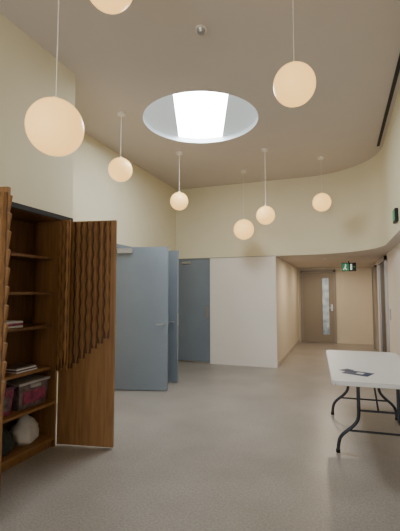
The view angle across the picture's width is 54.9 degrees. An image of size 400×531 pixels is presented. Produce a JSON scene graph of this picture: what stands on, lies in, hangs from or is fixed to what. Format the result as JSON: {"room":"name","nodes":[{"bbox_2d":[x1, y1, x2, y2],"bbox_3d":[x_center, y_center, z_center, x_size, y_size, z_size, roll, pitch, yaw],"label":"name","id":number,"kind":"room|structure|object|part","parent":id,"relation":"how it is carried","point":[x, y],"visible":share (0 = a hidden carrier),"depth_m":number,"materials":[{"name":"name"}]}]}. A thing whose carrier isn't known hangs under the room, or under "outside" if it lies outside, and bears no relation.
{"room":"community centre foyer","nodes":[
{"label":"community centre foyer","id":0,"kind":"room"},
{"bbox_2d":[0,13,75,217],"bbox_3d":[-2.766,-1.432,1.451,0.960,1.540,5.840,-1,-4,20],"label":"wall","id":1,"kind":"structure","parent":0,"point":[37,179],"depth_m":3.43,"materials":[{"name":"beige paint"}]},
{"bbox_2d":[56,133,175,402],"bbox_3d":[-1.379,0.046,6.399,0.120,3.800,4.580,-1,-4,20],"label":"wall","id":2,"kind":"structure","parent":0,"point":[145,216],"depth_m":6.52,"materials":[{"name":"beige paint"}]},
{"bbox_2d":[114,247,168,390],"bbox_3d":[-0.951,0.807,5.971,0.915,2.198,0.044,0,-4,4],"label":"door","id":3,"kind":"structure","parent":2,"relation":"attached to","point":[141,345],"depth_m":5.94,"materials":[{"name":"blue paint"}]},
{"bbox_2d":[117,248,132,252],"bbox_3d":[-1.206,-0.230,6.020,0.310,0.078,0.040,0,-4,4],"label":"door closer","id":4,"kind":"object","parent":3,"relation":"attached to","point":[120,250],"depth_m":6.00,"materials":[{"name":"silver metal"}]},
{"bbox_2d":[168,250,178,382],"bbox_3d":[-0.744,0.852,6.612,0.811,2.198,0.044,-2,-4,23],"label":"leaf","id":5,"kind":"object","parent":2,"relation":"attached to","point":[173,256],"visible":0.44,"depth_m":6.47,"materials":[{"name":"blue paint"}]},
{"bbox_2d":[178,360,209,362],"bbox_3d":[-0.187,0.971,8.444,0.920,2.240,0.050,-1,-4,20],"label":"threshold","id":6,"kind":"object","parent":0,"point":[178,360],"depth_m":8.32,"materials":[{"name":"grey metal"}]},
{"bbox_2d":[0,342,399,530],"bbox_3d":[0.575,1.888,4.779,5.170,0.100,15.400,-1,-4,20],"label":"floor","id":7,"kind":"structure","parent":0,"point":[225,447],"depth_m":3.40,"materials":[{"name":"concrete"}]},
{"bbox_2d":[0,187,116,485],"bbox_3d":[-1.593,0.582,3.014,0.902,2.260,1.988,-1,-4,20],"label":"storage cabinet","id":8,"kind":"object","parent":7,"relation":"on","point":[58,272],"visible":0.99,"depth_m":3.78,"materials":[{"name":"brown wood"}]},
{"bbox_3d":[-1.542,0.564,2.587,0.483,2.205,0.028,0,-4,7],"label":"door","id":9,"kind":"part","parent":8,"relation":"part of","materials":[{"name":"brown wood"}]},
{"bbox_2d":[2,428,13,456],"bbox_3d":[-1.743,1.510,3.329,0.232,0.240,0.228,-1,-4,20],"label":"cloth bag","id":10,"kind":"object","parent":8,"relation":"on","point":[7,438],"visible":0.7,"depth_m":3.30,"materials":[{"name":"black fabric"}]},
{"bbox_2d":[3,385,15,416],"bbox_3d":[-1.789,1.161,3.228,0.297,0.242,0.356,-1,-4,20],"label":"storage bin","id":11,"kind":"object","parent":8,"relation":"on","point":[9,389],"visible":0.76,"depth_m":3.28,"materials":[{"name":"plastic"}]},
{"bbox_3d":[-1.794,1.051,3.237,0.287,0.022,0.356,-1,-4,20],"label":"lid","id":12,"kind":"part","parent":11,"relation":"part of","materials":[{"name":"grey plastic"}]},
{"bbox_2d":[6,320,22,328],"bbox_3d":[-1.733,0.523,3.396,0.200,0.059,0.250,-1,-4,20],"label":"books","id":13,"kind":"object","parent":8,"relation":"on","point":[11,323],"visible":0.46,"depth_m":3.40,"materials":[{"name":"paper"}]},
{"bbox_3d":[-2.032,0.597,3.095,0.020,2.240,1.790,-1,-4,20],"label":"panel","id":14,"kind":"part","parent":8,"relation":"part of","materials":[{"name":"brown wood"}]},
{"bbox_2d":[5,363,37,373],"bbox_3d":[-1.667,0.939,3.535,0.210,0.047,0.250,-1,-4,20],"label":"paper stack","id":15,"kind":"object","parent":8,"relation":"on","point":[20,367],"visible":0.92,"depth_m":3.48,"materials":[{"name":"white paper"}]},
{"bbox_2d":[9,414,38,446],"bbox_3d":[-1.647,1.513,3.594,0.232,0.270,0.290,-1,-4,20],"label":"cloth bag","id":16,"kind":"object","parent":8,"relation":"on","point":[25,430],"visible":0.88,"depth_m":3.51,"materials":[{"name":"white fabric"}]},
{"bbox_2d":[4,363,49,380],"bbox_3d":[-1.877,0.940,3.014,0.310,0.025,1.790,-1,-4,20],"label":"shelf","id":17,"kind":"object","parent":8,"relation":"attached to","point":[41,366],"depth_m":3.53,"materials":[{"name":"brown wood"}]},
{"bbox_2d":[6,374,49,410],"bbox_3d":[-1.651,1.188,3.608,0.297,0.242,0.386,-1,-4,20],"label":"storage bin","id":18,"kind":"object","parent":8,"relation":"on","point":[30,390],"visible":0.89,"depth_m":3.52,"materials":[{"name":"plastic"}]},
{"bbox_3d":[-1.656,1.078,3.617,0.287,0.022,0.386,-1,-4,20],"label":"lid","id":19,"kind":"part","parent":18,"relation":"part of","materials":[{"name":"grey plastic"}]},
{"bbox_3d":[-1.522,1.105,3.566,0.023,0.030,0.120,-1,-4,20],"label":"handle","id":20,"kind":"part","parent":18,"relation":"part of","materials":[{"name":"grey"}]},
{"bbox_2d":[1,434,54,465],"bbox_3d":[-1.868,1.618,2.963,0.330,0.025,1.790,-1,-4,20],"label":"shelf","id":21,"kind":"object","parent":8,"relation":"attached to","point":[42,439],"depth_m":3.47,"materials":[{"name":"brown wood"}]},
{"bbox_2d":[7,323,50,332],"bbox_3d":[-1.877,0.541,3.042,0.310,0.025,1.790,-1,-4,20],"label":"shelf","id":22,"kind":"object","parent":8,"relation":"attached to","point":[26,326],"depth_m":3.63,"materials":[{"name":"brown wood"}]},
{"bbox_2d":[3,399,55,423],"bbox_3d":[-1.868,1.279,2.987,0.330,0.025,1.790,-1,-4,20],"label":"shelf","id":23,"kind":"object","parent":8,"relation":"attached to","point":[13,415],"depth_m":3.45,"materials":[{"name":"brown wood"}]},
{"bbox_2d":[8,292,51,294],"bbox_3d":[-1.877,0.222,3.064,0.310,0.025,1.790,-1,-4,20],"label":"shelf","id":24,"kind":"object","parent":8,"relation":"attached to","point":[10,293],"depth_m":3.52,"materials":[{"name":"brown wood"}]},
{"bbox_2d":[10,252,52,260],"bbox_3d":[-1.877,-0.117,3.088,0.310,0.025,1.790,-1,-4,20],"label":"shelf","id":25,"kind":"object","parent":8,"relation":"attached to","point":[13,256],"depth_m":3.64,"materials":[{"name":"brown wood"}]},
{"bbox_3d":[-1.845,-0.510,3.103,0.380,0.030,1.790,-1,-4,20],"label":"panel","id":26,"kind":"part","parent":8,"relation":"part of","materials":[{"name":"brown wood"}]},
{"bbox_3d":[-1.122,0.651,3.825,0.581,2.205,0.028,-1,-4,9],"label":"door","id":27,"kind":"part","parent":8,"relation":"part of","materials":[{"name":"brown wood"}]},
{"bbox_2d":[326,350,399,452],"bbox_3d":[1.803,1.417,4.076,0.830,0.742,1.860,-1,-4,16],"label":"folding table","id":28,"kind":"object","parent":7,"relation":"on","point":[385,366],"visible":1,"depth_m":3.75,"materials":[{"name":"white plastic"}]},
{"bbox_3d":[1.725,1.486,4.742,0.222,0.674,0.032,-1,-4,16],"label":"leg","id":29,"kind":"part","parent":28,"relation":"part of","materials":[{"name":"grey metal"}]},
{"bbox_3d":[1.393,1.408,3.623,0.222,0.674,0.032,-1,-4,16],"label":"leg","id":30,"kind":"part","parent":28,"relation":"part of","materials":[{"name":"grey metal"}]},
{"bbox_2d":[341,369,373,376],"bbox_3d":[1.472,1.013,3.659,0.315,0.004,0.234,-4,-6,43],"label":"leaflet","id":31,"kind":"object","parent":28,"relation":"on","point":[347,371],"visible":1,"depth_m":3.62,"materials":[{"name":"blue"}]},
{"bbox_3d":[2.233,1.476,4.592,0.222,0.674,0.032,-1,-4,16],"label":"leg","id":32,"kind":"part","parent":28,"relation":"part of","materials":[{"name":"grey metal"}]},
{"bbox_3d":[1.901,1.398,3.473,0.222,0.674,0.032,-1,-4,16],"label":"leg","id":33,"kind":"part","parent":28,"relation":"part of","materials":[{"name":"grey metal"}]},
{"bbox_2d":[0,0,399,189],"bbox_3d":[-0.315,-2.093,3.045,4.510,0.001,10.660,-1,-4,20],"label":"ceiling","id":34,"kind":"structure","parent":0,"point":[149,51],"depth_m":3.96,"materials":[{"name":"paint"}]},
{"bbox_2d":[25,0,83,155],"bbox_3d":[-0.756,-1.366,2.057,0.292,1.585,0.292,-1,-4,20],"label":"globe pendant light","id":35,"kind":"object","parent":34,"relation":"hanging from","point":[54,126],"visible":1,"depth_m":1.91,"materials":[{"name":"white glass"}]},
{"bbox_3d":[-0.756,-0.721,2.012,0.292,0.292,0.292,-1,-4,20],"label":"opal globe","id":36,"kind":"part","parent":35,"relation":"part of","materials":[{"name":"white glass"}]},
{"bbox_3d":[-0.756,-1.510,2.067,0.005,1.259,0.005,0,-4,5],"label":"cord","id":37,"kind":"part","parent":35,"relation":"part of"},
{"bbox_2d":[90,0,131,13],"bbox_3d":[-0.538,-1.835,2.309,0.292,0.615,0.292,-1,-4,20],"label":"globe pendant light","id":38,"kind":"object","parent":34,"relation":"hanging from","point":[106,6],"visible":1,"depth_m":2.29,"materials":[{"name":"white glass"}]},
{"bbox_2d":[108,111,131,181],"bbox_3d":[-1.011,-1.513,4.912,0.300,0.894,0.300,-1,-4,20],"label":"globe pendant light","id":39,"kind":"object","parent":34,"relation":"hanging from","point":[120,169],"visible":1,"depth_m":4.79,"materials":[{"name":"white glass"}]},
{"bbox_3d":[-1.011,-1.217,4.892,0.300,0.300,0.300,-1,-4,20],"label":"opal globe","id":40,"kind":"part","parent":39,"relation":"part of","materials":[{"name":"white glass"}]},
{"bbox_2d":[170,151,187,209],"bbox_3d":[-0.340,-1.382,6.312,0.292,0.960,0.292,-1,-4,20],"label":"globe pendant light","id":41,"kind":"object","parent":34,"relation":"hanging from","point":[179,201],"visible":1,"depth_m":6.19,"materials":[{"name":"white glass"}]},
{"bbox_3d":[-0.340,-1.049,6.289,0.292,0.292,0.292,-1,-4,20],"label":"opal globe","id":42,"kind":"part","parent":41,"relation":"part of","materials":[{"name":"white glass"}]},
{"bbox_2d":[143,91,257,142],"bbox_3d":[0.007,-1.977,5.171,1.530,0.074,1.530,-1,-4,20],"label":"skylight","id":43,"kind":"object","parent":34,"relation":"attached to","point":[201,116],"visible":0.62,"depth_m":5.22,"materials":[{"name":"grey"}]},
{"bbox_2d":[195,25,206,34],"bbox_3d":[0.009,-2.047,3.362,0.100,0.044,0.100,-1,-4,20],"label":"smoke detector","id":44,"kind":"object","parent":34,"relation":"attached to","point":[200,29],"visible":1,"depth_m":3.34,"materials":[{"name":"white plastic"}]},
{"bbox_2d":[234,170,253,239],"bbox_3d":[0.822,-1.141,7.269,0.376,1.307,0.376,-1,-4,20],"label":"globe pendant light","id":45,"kind":"object","parent":34,"relation":"hanging from","point":[243,229],"visible":1,"depth_m":7.11,"materials":[{"name":"white glass"}]},
{"bbox_3d":[0.822,-1.327,7.282,0.005,0.897,0.005,-3,-5,35],"label":"cord","id":46,"kind":"part","parent":45,"relation":"part of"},
{"bbox_3d":[0.822,-0.677,7.236,0.376,0.376,0.376,-1,-4,20],"label":"opal globe","id":47,"kind":"part","parent":45,"relation":"part of","materials":[{"name":"white glass"}]},
{"bbox_2d":[256,148,274,223],"bbox_3d":[1.045,-1.262,6.161,0.292,1.220,0.292,-1,-4,20],"label":"globe pendant light","id":48,"kind":"object","parent":34,"relation":"hanging from","point":[265,214],"visible":1,"depth_m":6.03,"materials":[{"name":"white glass"}]},
{"bbox_3d":[1.045,-0.799,6.129,0.292,0.292,0.292,-1,-4,20],"label":"opal globe","id":49,"kind":"part","parent":48,"relation":"part of","materials":[{"name":"white glass"}]},
{"bbox_2d":[273,0,315,106],"bbox_3d":[0.663,-1.617,2.730,0.292,0.990,0.292,-1,-4,20],"label":"globe pendant light","id":50,"kind":"object","parent":34,"relation":"hanging from","point":[294,84],"visible":1,"depth_m":2.61,"materials":[{"name":"white glass"}]},
{"bbox_3d":[0.663,-1.761,2.740,0.005,0.664,0.005,0,-4,5],"label":"cord","id":51,"kind":"part","parent":50,"relation":"part of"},
{"bbox_3d":[0.663,-1.269,2.706,0.292,0.292,0.292,-1,-4,20],"label":"opal globe","id":52,"kind":"part","parent":50,"relation":"part of","materials":[{"name":"white glass"}]},
{"bbox_2d":[313,156,330,210],"bbox_3d":[2.061,-1.381,6.535,0.304,0.931,0.304,-1,-4,20],"label":"globe pendant light","id":53,"kind":"object","parent":34,"relation":"hanging from","point":[322,201],"visible":1,"depth_m":6.42,"materials":[{"name":"white glass"}]},
{"bbox_3d":[2.061,-1.068,6.513,0.304,0.304,0.304,-1,-4,20],"label":"opal globe","id":54,"kind":"part","parent":53,"relation":"part of","materials":[{"name":"white glass"}]},
{"bbox_2d":[377,53,399,145],"bbox_3d":[2.129,-2.004,4.217,0.040,0.011,3.900,-1,-4,20],"label":"ceiling vent","id":55,"kind":"object","parent":34,"relation":"in","point":[397,70],"visible":1,"depth_m":4.57,"materials":[{"name":"black metal"}]},
{"bbox_2d":[176,180,277,367],"bbox_3d":[0.459,0.174,8.227,2.320,3.800,0.120,-1,-4,20],"label":"wall","id":56,"kind":"structure","parent":0,"point":[242,289],"depth_m":8.05,"materials":[{"name":"white paint"}]},
{"bbox_2d":[179,258,209,263],"bbox_3d":[-0.156,-0.089,8.435,0.795,0.115,0.085,-1,-4,20],"label":"door frame","id":57,"kind":"structure","parent":56,"relation":"in","point":[204,258],"depth_m":8.42,"materials":[{"name":"silver metal"}]},
{"bbox_3d":[-0.152,-0.134,8.450,0.795,0.023,0.060,-1,-4,20],"label":"frame","id":58,"kind":"part","parent":57,"relation":"part of","materials":[{"name":"blue paint"}]},
{"bbox_2d":[185,256,265,258],"bbox_3d":[0.494,-0.168,8.173,2.200,0.012,0.010,-1,-4,20],"label":"trim","id":59,"kind":"structure","parent":56,"relation":"attached to","point":[247,256],"depth_m":8.15,"materials":[{"name":"grey paint"}]},
{"bbox_3d":[0.892,0.942,8.018,1.400,2.240,0.115,-1,-4,20],"label":"panel","id":60,"kind":"part","parent":56,"relation":"part of","materials":[{"name":"white paint"}]},
{"bbox_2d":[275,256,276,367],"bbox_3d":[1.526,0.921,7.730,0.019,2.240,0.024,-1,-4,20],"label":"trim","id":61,"kind":"structure","parent":56,"relation":"attached to","point":[275,256],"depth_m":7.72,"materials":[{"name":"white paint"}]},
{"bbox_2d":[276,256,298,361],"bbox_3d":[2.241,1.045,9.852,0.120,2.290,4.260,-1,-4,20],"label":"wall","id":62,"kind":"structure","parent":0,"point":[287,274],"depth_m":9.24,"materials":[{"name":"paint"}]},
{"bbox_2d":[278,339,299,366],"bbox_3d":[2.302,2.145,9.747,0.012,0.080,4.250,-1,-4,20],"label":"baseboard","id":63,"kind":"structure","parent":62,"relation":"attached to","point":[298,341],"depth_m":9.08,"materials":[{"name":"beige paint"}]},
{"bbox_2d":[298,267,372,344],"bbox_3d":[4.019,1.162,11.531,2.310,2.290,0.120,-1,-4,20],"label":"wall","id":64,"kind":"structure","parent":0,"point":[354,318],"depth_m":11.30,"materials":[{"name":"paint"}]},
{"bbox_2d":[300,271,303,341],"bbox_3d":[3.119,1.238,11.758,0.060,2.170,0.060,-1,-4,20],"label":"door frame","id":65,"kind":"structure","parent":64,"relation":"attached to","point":[301,274],"depth_m":11.73,"materials":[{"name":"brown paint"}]},
{"bbox_2d":[302,272,323,342],"bbox_3d":[3.415,1.261,11.648,0.570,2.090,0.040,-1,-4,20],"label":"leaf","id":66,"kind":"object","parent":64,"relation":"attached to","point":[312,282],"visible":1,"depth_m":11.63,"materials":[{"name":"brown paint"}]},
{"bbox_2d":[322,272,327,277],"bbox_3d":[3.814,0.741,11.533,0.286,1.070,0.060,-2,-4,27],"label":"door","id":67,"kind":"structure","parent":66,"relation":"attached to","point":[324,274],"depth_m":11.57,"materials":[{"name":"brown paint"}]},
{"bbox_2d":[322,278,329,334],"bbox_3d":[3.768,1.222,11.523,0.180,1.670,0.012,-1,-4,20],"label":"glass","id":68,"kind":"object","parent":66,"relation":"attached to","point":[325,285],"visible":1,"depth_m":11.52,"materials":[{"name":"glass"}]},
{"bbox_2d":[323,334,329,342],"bbox_3d":[3.768,2.174,11.456,0.180,0.240,0.040,-1,-4,20],"label":"leaf","id":69,"kind":"object","parent":66,"relation":"attached to","point":[326,338],"visible":1,"depth_m":11.44,"materials":[{"name":"brown paint"}]},
{"bbox_2d":[301,270,334,272],"bbox_3d":[3.566,0.174,11.669,1.010,0.060,0.060,-1,-4,20],"label":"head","id":70,"kind":"object","parent":64,"relation":"attached to","point":[303,271],"visible":1,"depth_m":11.64},
{"bbox_2d":[328,272,334,342],"bbox_3d":[3.918,1.248,11.466,0.140,2.090,0.040,-1,-4,20],"label":"leaf","id":71,"kind":"object","parent":64,"relation":"attached to","point":[330,274],"visible":1,"depth_m":11.45,"materials":[{"name":"brown paint"}]},
{"bbox_2d":[333,272,336,343],"bbox_3d":[4.012,1.216,11.434,0.060,2.170,0.060,-1,-4,20],"label":"door frame","id":72,"kind":"structure","parent":64,"relation":"attached to","point":[334,279],"depth_m":11.40,"materials":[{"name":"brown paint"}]},
{"bbox_2d":[274,88,399,255],"bbox_3d":[1.456,-1.349,2.506,1.657,1.560,10.592,-1,-4,10],"label":"wall","id":73,"kind":"structure","parent":0,"point":[364,196],"depth_m":7.17,"materials":[{"name":"beige paint"}]},
{"bbox_2d":[392,208,398,223],"bbox_3d":[2.407,-0.611,4.744,0.042,0.160,0.220,-1,-4,20],"label":"exit sign","id":74,"kind":"object","parent":73,"relation":"attached to","point":[395,215],"visible":1,"depth_m":4.65,"materials":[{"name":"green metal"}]},
{"bbox_2d":[277,230,399,267],"bbox_3d":[1.468,-0.419,4.614,2.070,0.001,14.800,-1,-4,20],"label":"ceiling soffit","id":75,"kind":"structure","parent":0,"point":[364,258],"depth_m":8.42,"materials":[{"name":"paint"}]},
{"bbox_2d":[342,261,355,270],"bbox_3d":[3.516,0.015,9.097,0.320,0.240,0.058,-1,-4,20],"label":"exit sign","id":76,"kind":"object","parent":75,"relation":"attached to","point":[348,266],"visible":1,"depth_m":9.08,"materials":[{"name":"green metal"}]},
{"bbox_2d":[371,243,399,355],"bbox_3d":[2.497,0.647,4.164,0.120,2.290,14.800,-1,-4,20],"label":"wall","id":77,"kind":"structure","parent":0,"point":[393,256],"depth_m":6.57,"materials":[{"name":"beige paint"}]},
{"bbox_2d":[371,270,374,348],"bbox_3d":[4.653,1.138,10.320,0.049,2.170,0.060,-1,-4,20],"label":"door frame","id":78,"kind":"structure","parent":77,"relation":"attached to","point":[371,270],"depth_m":10.30,"materials":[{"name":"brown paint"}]},
{"bbox_2d":[373,270,376,350],"bbox_3d":[4.500,1.135,9.853,0.019,2.090,0.900,-1,-4,20],"label":"leaf","id":79,"kind":"object","parent":77,"relation":"attached to","point":[373,270],"visible":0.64,"depth_m":10.02,"materials":[{"name":"brown paint"}]},
{"bbox_2d":[374,265,378,351],"bbox_3d":[4.318,1.073,9.401,0.049,2.170,0.060,-1,-4,20],"label":"door frame","id":80,"kind":"structure","parent":77,"relation":"attached to","point":[375,268],"depth_m":9.38,"materials":[{"name":"grey paint"}]},
{"bbox_2d":[378,265,382,351],"bbox_3d":[3.974,0.993,8.460,0.049,2.200,0.090,-1,-4,20],"label":"door frame","id":81,"kind":"structure","parent":77,"relation":"attached to","point":[378,265],"depth_m":8.44,"materials":[{"name":"silver metal"}]},
{"bbox_2d":[378,256,384,264],"bbox_3d":[3.768,-0.100,7.967,0.049,0.090,1.300,-1,-4,20],"label":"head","id":82,"kind":"object","parent":77,"relation":"attached to","point":[381,260],"visible":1,"depth_m":7.87},
{"bbox_2d":[380,264,384,351],"bbox_3d":[3.877,1.021,8.147,0.019,2.100,0.540,-1,-4,20],"label":"panel","id":83,"kind":"object","parent":77,"relation":"attached to","point":[381,265],"visible":0.57,"depth_m":8.15,"materials":[{"name":"grey metal"}]},
{"bbox_2d":[382,263,386,351],"bbox_3d":[3.688,0.984,7.627,0.019,2.100,0.550,-1,-4,20],"label":"panel","id":84,"kind":"object","parent":77,"relation":"attached to","point":[382,263],"visible":0.29,"depth_m":7.78,"materials":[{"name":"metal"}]},
{"bbox_2d":[384,256,389,351],"bbox_3d":[3.561,0.913,7.326,0.049,2.200,0.090,-1,-4,20],"label":"door frame","id":85,"kind":"structure","parent":77,"relation":"attached to","point":[385,257],"depth_m":7.30,"materials":[{"name":"silver metal"}]},
{"bbox_3d":[-0.511,0.978,8.503,0.030,2.235,0.060,-1,-4,20],"label":"frame","id":86,"kind":"object","parent":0,"visible":0},
{"bbox_2d":[178,259,209,361],"bbox_3d":[-0.140,0.966,8.368,0.760,2.180,0.044,-1,-4,20],"label":"leaf","id":87,"kind":"object","parent":86,"relation":"attached to","point":[194,278],"visible":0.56,"depth_m":8.34,"materials":[{"name":"blue paint"}]},
{"bbox_2d":[205,306,207,317],"bbox_3d":[0.143,1.002,8.237,0.080,0.250,0.004,-1,-4,20],"label":"plate","id":88,"kind":"object","parent":87,"relation":"attached to","point":[206,307],"visible":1,"depth_m":8.24,"materials":[{"name":"silver metal"}]}
]}

